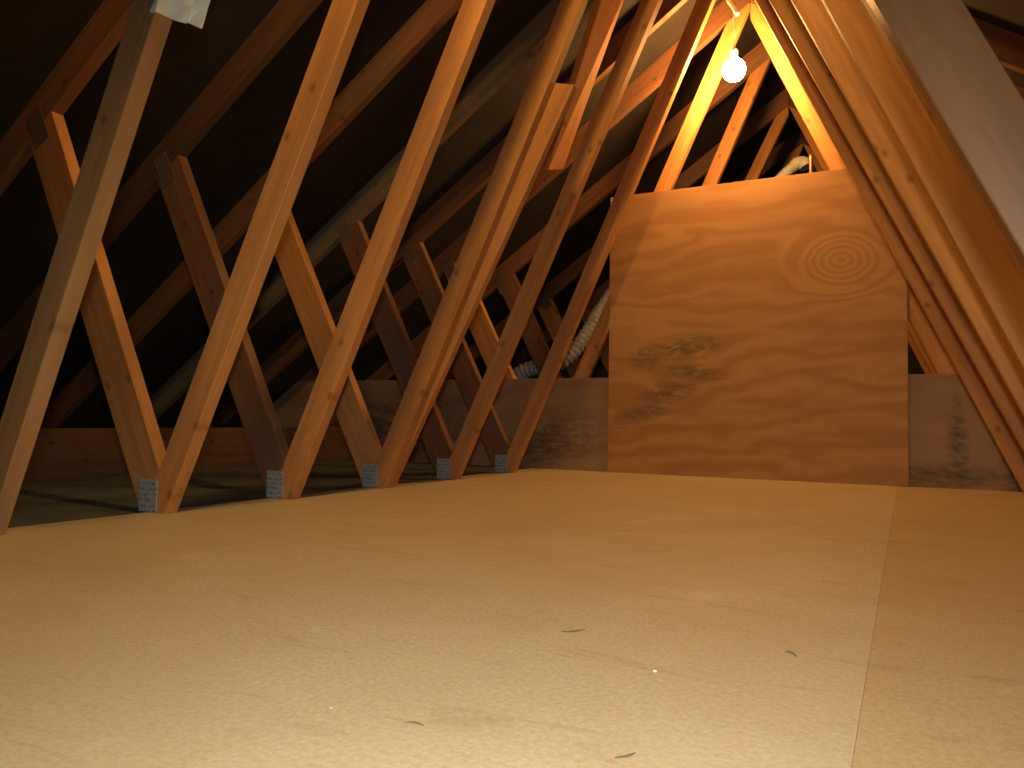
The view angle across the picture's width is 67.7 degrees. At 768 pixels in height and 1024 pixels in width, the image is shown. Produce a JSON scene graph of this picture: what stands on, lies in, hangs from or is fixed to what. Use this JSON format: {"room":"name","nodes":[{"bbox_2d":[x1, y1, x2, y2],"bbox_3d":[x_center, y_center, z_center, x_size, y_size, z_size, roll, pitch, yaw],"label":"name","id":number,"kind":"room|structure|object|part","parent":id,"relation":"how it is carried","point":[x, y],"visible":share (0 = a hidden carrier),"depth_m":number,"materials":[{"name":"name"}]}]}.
{"room":"attic","nodes":[
{"label":"attic","id":0,"kind":"room"},
{"bbox_2d":[0,459,1023,767],"bbox_3d":[0.082,0.472,3.089,7.100,0.040,9.600,0,-3,27],"label":"floor","id":1,"kind":"structure","parent":0,"point":[224,635],"depth_m":1.15,"materials":[{"name":"beige wood"}]},
{"bbox_2d":[23,427,348,480],"bbox_3d":[-1.791,0.366,4.324,0.038,0.236,2.640,0,-3,27],"label":"board","id":2,"kind":"object","parent":1,"relation":"on","point":[57,452],"visible":0.41,"depth_m":3.83,"materials":[{"name":"brown wood"}]},
{"bbox_2d":[391,83,576,486],"bbox_3d":[-0.175,-0.378,3.227,0.937,1.662,0.038,0,-3,27],"label":"wooden beam","id":3,"kind":"structure","parent":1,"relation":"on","point":[561,96],"depth_m":3.15,"materials":[{"name":"brown wood"}]},
{"bbox_2d":[0,0,1023,534],"bbox_3d":[-0.166,-1.008,1.392,8.160,2.965,0.047,0,-3,27],"label":"roof truss","id":4,"kind":"object","parent":1,"relation":"on","point":[964,84],"visible":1,"depth_m":1.70,"materials":[{"name":"brown wood"}]},
{"bbox_2d":[149,0,209,27],"bbox_3d":[-0.654,-1.066,1.683,0.256,0.504,0.120,0,-3,28],"label":"plastic sheet","id":5,"kind":"object","parent":4,"relation":"attached to","point":[193,12],"visible":1,"depth_m":1.72,"materials":[{"name":"white plastic"}]},
{"bbox_2d":[0,0,1023,513],"bbox_3d":[0.075,-0.983,1.857,8.160,2.965,0.047,0,-3,27],"label":"roof truss","id":6,"kind":"object","parent":1,"relation":"on","point":[160,477],"visible":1,"depth_m":2.37,"materials":[{"name":"brown wood"}]},
{"bbox_3d":[-1.710,-0.928,2.752,0.080,0.140,0.002,-30,-16,23],"label":"nail plate","id":7,"kind":"part","parent":6,"relation":"part of","materials":[{"name":"silver metal"}]},
{"bbox_3d":[-1.139,0.349,2.388,0.083,0.101,0.002,0,-3,27],"label":"nail plate","id":8,"kind":"part","parent":6,"relation":"part of","materials":[{"name":"silver metal"}]},
{"bbox_2d":[40,0,1023,487],"bbox_3d":[0.572,-0.931,2.817,8.160,2.965,0.047,0,-3,27],"label":"roof truss","id":9,"kind":"object","parent":1,"relation":"on","point":[377,466],"visible":0.65,"depth_m":3.23,"materials":[{"name":"brown wood"}]},
{"bbox_3d":[-1.206,-0.877,3.710,0.080,0.140,0.002,-30,-16,23],"label":"nail plate","id":10,"kind":"part","parent":9,"relation":"part of","materials":[{"name":"silver metal"}]},
{"bbox_3d":[-0.621,0.401,3.338,0.083,0.101,0.002,0,-3,27],"label":"nail plate","id":11,"kind":"part","parent":9,"relation":"part of","materials":[{"name":"silver metal"}]},
{"bbox_2d":[513,286,609,378],"bbox_3d":[0.608,-0.447,6.150,2.014,1.923,0.514,1,-3,-3],"label":"flexible duct","id":12,"kind":"object","parent":1,"relation":"on","point":[578,345],"visible":0.23,"depth_m":5.92,"materials":[{"name":"grey plastic"}]},
{"bbox_2d":[150,0,1023,478],"bbox_3d":[0.848,-0.903,3.349,8.160,2.965,0.047,0,-3,27],"label":"roof truss","id":13,"kind":"object","parent":1,"relation":"on","point":[449,461],"visible":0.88,"depth_m":3.73,"materials":[{"name":"brown wood"}]},
{"bbox_3d":[-0.931,-0.848,4.242,0.080,0.140,0.002,-30,-16,23],"label":"nail plate","id":14,"kind":"part","parent":13,"relation":"part of","materials":[{"name":"silver metal"}]},
{"bbox_3d":[-0.347,0.429,3.871,0.083,0.101,0.002,0,-3,27],"label":"nail plate","id":15,"kind":"part","parent":13,"relation":"part of","materials":[{"name":"silver metal"}]},
{"bbox_2d":[542,0,623,169],"bbox_3d":[0.365,-1.519,3.737,0.413,0.944,0.128,0,-3,27],"label":"board","id":16,"kind":"object","parent":13,"relation":"attached to","point":[604,14],"visible":1,"depth_m":3.72,"materials":[{"name":"brown wood"}]},
{"bbox_2d":[209,0,1023,492],"bbox_3d":[1.119,-0.875,3.873,8.160,2.965,0.047,0,-3,27],"label":"roof truss","id":17,"kind":"object","parent":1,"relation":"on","point":[1008,46],"visible":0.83,"depth_m":4.13,"materials":[{"name":"brown wood"}]},
{"bbox_3d":[-0.656,-0.820,4.763,0.080,0.140,0.002,-30,-16,23],"label":"nail plate","id":18,"kind":"part","parent":17,"relation":"part of","materials":[{"name":"silver metal"}]},
{"bbox_3d":[-0.062,0.457,4.387,0.083,0.101,0.002,0,-3,27],"label":"nail plate","id":19,"kind":"part","parent":17,"relation":"part of","materials":[{"name":"silver metal"}]},
{"bbox_2d":[615,752,634,757],"bbox_3d":[0.105,0.343,0.704,0.023,0.002,0.003,2,-3,-28],"label":"wood splinter","id":20,"kind":"object","parent":1,"relation":"on","point":[630,754],"visible":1,"depth_m":0.70,"materials":[{"name":"beige wood"}]},
{"bbox_2d":[273,374,1022,491],"bbox_3d":[0.483,0.245,4.662,6.330,0.568,0.014,0,-3,27],"label":"board","id":21,"kind":"object","parent":1,"relation":"on","point":[951,445],"visible":0.37,"depth_m":4.66,"materials":[{"name":"brown wood"}]},
{"bbox_2d":[608,168,908,486],"bbox_3d":[1.301,-0.310,4.250,1.602,1.665,0.015,0,-3,27],"label":"plywood panel","id":22,"kind":"object","parent":1,"relation":"on","point":[758,328],"visible":0.82,"depth_m":4.21,"materials":[{"name":"orange wood"}]},
{"bbox_2d":[809,154,812,172],"bbox_3d":[1.679,-0.381,4.281,0.020,1.835,0.021,0,-3,27],"label":"copper pipe","id":23,"kind":"object","parent":1,"relation":"on","point":[810,155],"visible":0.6,"depth_m":4.31,"materials":[{"name":"brown metal"}]},
{"bbox_2d":[0,0,1023,427],"bbox_3d":[0.616,-0.995,2.902,8.300,2.892,9.620,0,-3,27],"label":"ceiling","id":24,"kind":"structure","parent":0,"point":[241,147],"depth_m":3.84,"materials":[{"name":"black"}]},
{"bbox_2d":[0,0,1023,498],"bbox_3d":[0.316,-0.958,2.321,8.160,2.965,0.047,0,-3,27],"label":"roof truss","id":25,"kind":"object","parent":24,"relation":"attached to","point":[284,472],"visible":0.96,"depth_m":2.72,"materials":[{"name":"brown wood"}]},
{"bbox_3d":[-1.465,-0.903,3.215,0.080,0.140,0.002,-30,-16,23],"label":"nail plate","id":26,"kind":"part","parent":25,"relation":"part of","materials":[{"name":"silver metal"}]},
{"bbox_3d":[-0.885,0.374,2.846,0.083,0.101,0.002,0,-3,27],"label":"nail plate","id":27,"kind":"part","parent":25,"relation":"part of","materials":[{"name":"silver metal"}]},
{"bbox_2d":[298,0,1023,380],"bbox_3d":[1.348,-0.851,4.314,8.160,2.965,0.047,0,-3,27],"label":"roof truss","id":28,"kind":"object","parent":24,"relation":"attached to","point":[720,19],"visible":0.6,"depth_m":4.49,"materials":[{"name":"brown wood"}]},
{"bbox_3d":[-0.430,-0.797,5.206,0.080,0.140,0.002,-30,-16,23],"label":"nail plate","id":29,"kind":"part","parent":28,"relation":"part of","materials":[{"name":"silver metal"}]},
{"bbox_2d":[726,0,739,15],"bbox_3d":[1.183,-2.095,4.122,0.091,0.227,0.026,0,-3,27],"label":"cable","id":30,"kind":"object","parent":24,"relation":"hanging from","point":[730,3],"visible":1,"depth_m":4.10,"materials":[{"name":"beige plastic"}]},
{"bbox_2d":[722,4,745,81],"bbox_3d":[1.208,-1.859,4.153,0.124,0.431,0.124,0,-3,27],"label":"pendant bulb","id":31,"kind":"object","parent":24,"relation":"hanging from","point":[734,69],"visible":0.93,"depth_m":4.11,"materials":[{"name":"beige glass"}]},
{"bbox_2d":[730,48,737,58],"bbox_3d":[1.207,-1.799,4.150,0.040,0.054,0.040,0,-3,27],"label":"bulb socket","id":32,"kind":"object","parent":31,"relation":"attached to","point":[734,52],"depth_m":4.13,"materials":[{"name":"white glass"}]},
{"bbox_3d":[1.206,-1.711,4.146,0.124,0.134,0.124,0,-3,27],"label":"glass globe","id":33,"kind":"part","parent":31,"relation":"part of","materials":[{"name":"beige glass"}]},
{"bbox_3d":[1.215,-1.948,4.158,0.024,0.252,0.012,1,-3,-7],"label":"cord","id":34,"kind":"part","parent":31,"relation":"part of","materials":[{"name":"beige plastic"}]},
{"bbox_2d":[775,156,808,176],"bbox_3d":[1.834,-1.344,5.338,0.507,0.439,0.091,-1,-3,35],"label":"vent pipe","id":35,"kind":"object","parent":24,"relation":"attached to","point":[800,162],"visible":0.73,"depth_m":5.25,"materials":[{"name":"beige plastic"}]},
{"bbox_2d":[525,156,924,378],"bbox_3d":[2.821,-0.742,7.159,8.240,2.921,0.020,0,-3,27],"label":"wall","id":36,"kind":"structure","parent":0,"point":[914,367],"depth_m":7.28,"materials":[{"name":"brown wood"}]},
{"bbox_3d":[3.438,0.626,5.233,5.512,0.034,2.699,0,-3,27],"label":"floor","id":37,"kind":"structure","parent":0,"visible":0},
{"bbox_2d":[366,41,814,379],"bbox_3d":[1.683,-0.816,4.961,8.160,2.965,0.047,0,-3,27],"label":"roof truss","id":38,"kind":"object","parent":37,"relation":"on","point":[757,61],"visible":0.26,"depth_m":5.47,"materials":[{"name":"brown wood"}]},
{"bbox_3d":[-0.085,-0.762,5.848,0.080,0.140,0.002,-30,-16,23],"label":"nail plate","id":39,"kind":"part","parent":38,"relation":"part of","materials":[{"name":"silver metal"}]},
{"bbox_2d":[445,88,936,379],"bbox_3d":[2.081,-0.775,5.730,8.160,2.965,0.047,0,-3,27],"label":"roof truss","id":40,"kind":"object","parent":37,"relation":"on","point":[777,109],"visible":0.33,"depth_m":5.99,"materials":[{"name":"brown wood"}]},
{"bbox_3d":[0.285,-0.721,6.631,0.080,0.140,0.002,-30,-16,23],"label":"nail plate","id":41,"kind":"part","parent":40,"relation":"part of","materials":[{"name":"silver metal"}]},
{"bbox_2d":[510,128,930,373],"bbox_3d":[2.481,-0.734,6.502,8.160,2.965,0.047,0,-3,27],"label":"roof truss","id":42,"kind":"object","parent":37,"relation":"on","point":[791,147],"visible":0.21,"depth_m":6.65,"materials":[{"name":"brown wood"}]},
{"bbox_3d":[0.702,-0.679,7.394,0.080,0.140,0.002,-30,-16,23],"label":"nail plate","id":43,"kind":"part","parent":42,"relation":"part of","materials":[{"name":"silver metal"}]}
]}

